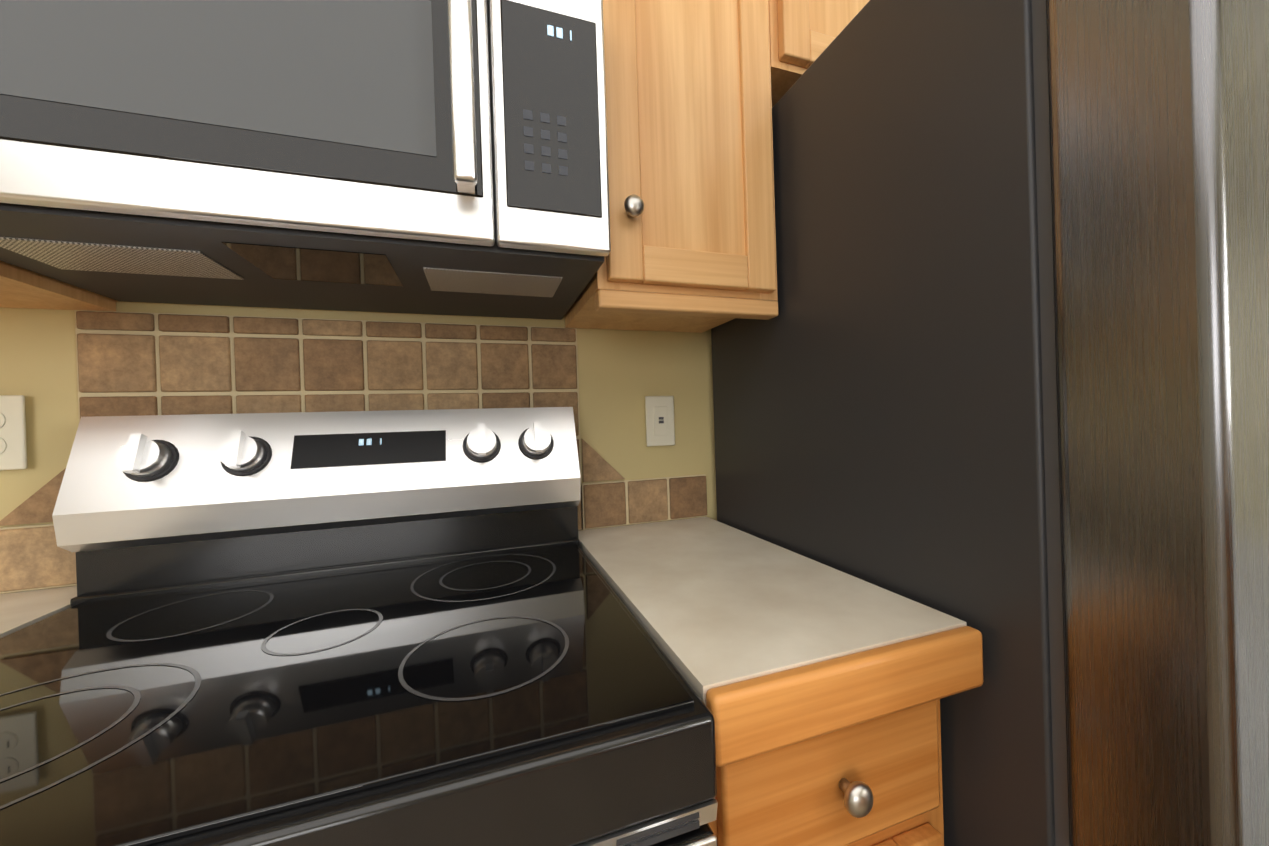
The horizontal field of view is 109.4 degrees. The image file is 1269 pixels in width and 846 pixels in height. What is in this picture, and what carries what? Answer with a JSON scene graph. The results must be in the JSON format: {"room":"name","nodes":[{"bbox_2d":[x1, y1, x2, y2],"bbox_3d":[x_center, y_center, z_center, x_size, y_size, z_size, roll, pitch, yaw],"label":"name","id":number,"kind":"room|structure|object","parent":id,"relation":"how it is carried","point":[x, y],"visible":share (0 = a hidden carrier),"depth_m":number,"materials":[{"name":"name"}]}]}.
{"room":"kitchen","nodes":[
{"label":"kitchen","id":0,"kind":"room"},
{"bbox_2d":[0,586,76,637],"bbox_3d":[-2.136,0.340,0.002,2.898,0.058,0.632,-2,0,-19],"label":"countertop","id":1,"kind":"structure","parent":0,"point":[18,610],"depth_m":0.66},
{"bbox_2d":[0,310,706,593],"bbox_3d":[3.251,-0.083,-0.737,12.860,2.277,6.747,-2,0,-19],"label":"backsplash","id":2,"kind":"structure","parent":0,"point":[135,363],"depth_m":0.85,"materials":[{"name":"brown tile"}]},
{"bbox_2d":[0,300,716,593],"bbox_3d":[-0.950,-0.036,0.802,5.880,2.440,0.120,-2,0,-19],"label":"wall","id":3,"kind":"structure","parent":0,"point":[622,374],"depth_m":1.02,"materials":[{"name":"beige paint"}]},
{"bbox_2d":[0,395,26,469],"bbox_3d":[-1.006,0.016,0.704,0.072,0.118,0.009,-2,0,-19],"label":"electrical outlet","id":4,"kind":"object","parent":3,"relation":"attached to","point":[13,449],"visible":1,"depth_m":0.71,"materials":[{"name":"beige plastic"}]},
{"bbox_2d":[0,261,115,310],"bbox_3d":[-1.308,-0.555,0.450,0.987,0.762,0.323,-2,0,-19],"label":"upper cabinet","id":5,"kind":"object","parent":3,"relation":"attached to","point":[19,287],"depth_m":0.67,"materials":[{"name":"brown wood"}]},
{"bbox_2d":[0,0,610,319],"bbox_3d":[-0.452,-0.414,0.669,0.754,0.396,0.449,-2,0,-19],"label":"over-the-range microwave","id":6,"kind":"object","parent":3,"relation":"attached to","point":[443,157],"visible":1,"depth_m":0.53,"materials":[{"name":"silver metal"}]},
{"bbox_2d":[645,396,674,445],"bbox_3d":[0.062,-0.005,1.063,0.072,0.118,0.010,-2,0,-19],"label":"outlet","id":7,"kind":"object","parent":3,"relation":"attached to","point":[660,429],"visible":1,"depth_m":1.06,"materials":[{"name":"beige plastic"}]},
{"bbox_2d":[565,0,791,332],"bbox_3d":[0.045,-0.600,0.905,0.339,0.762,0.323,-2,0,-19],"label":"upper cabinet","id":8,"kind":"object","parent":3,"relation":"attached to","point":[696,90],"depth_m":0.76,"materials":[{"name":"brown wood"}]},
{"bbox_2d":[788,0,869,84],"bbox_3d":[0.624,-0.835,1.102,0.892,0.332,0.323,-2,0,-19],"label":"upper cabinet","id":9,"kind":"object","parent":3,"relation":"attached to","point":[813,25],"depth_m":0.84,"materials":[{"name":"brown wood"}]},
{"bbox_3d":[-0.280,1.200,-2.209,5.150,0.050,6.000,-2,0,-19],"label":"floor","id":10,"kind":"structure","parent":0,"visible":0},
{"bbox_2d":[0,407,717,845],"bbox_3d":[-0.376,0.572,0.541,0.754,1.190,0.694,-2,0,-19],"label":"range","id":11,"kind":"object","parent":10,"relation":"on","point":[358,629],"visible":1,"depth_m":0.47,"materials":[{"name":"black glass"}]},
{"bbox_2d":[708,657,975,845],"bbox_3d":[0.134,0.722,0.771,0.336,0.855,0.617,-2,0,-19],"label":"base cabinet","id":12,"kind":"object","parent":10,"relation":"on","point":[872,776],"depth_m":0.47,"materials":[{"name":"brown wood"}]},
{"bbox_2d":[578,517,971,752],"bbox_3d":[0.121,0.265,0.762,0.336,0.058,0.632,-2,0,-19],"label":"countertop","id":13,"kind":"structure","parent":12,"relation":"on","point":[771,638],"depth_m":0.52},
{"bbox_2d":[711,0,1268,845],"bbox_3d":[0.753,0.242,0.820,0.884,1.773,0.870,-2,0,-19],"label":"refrigerator","id":14,"kind":"object","parent":10,"relation":"on","point":[995,372],"visible":0.79,"depth_m":0.45,"materials":[{"name":"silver metal"}]}
]}

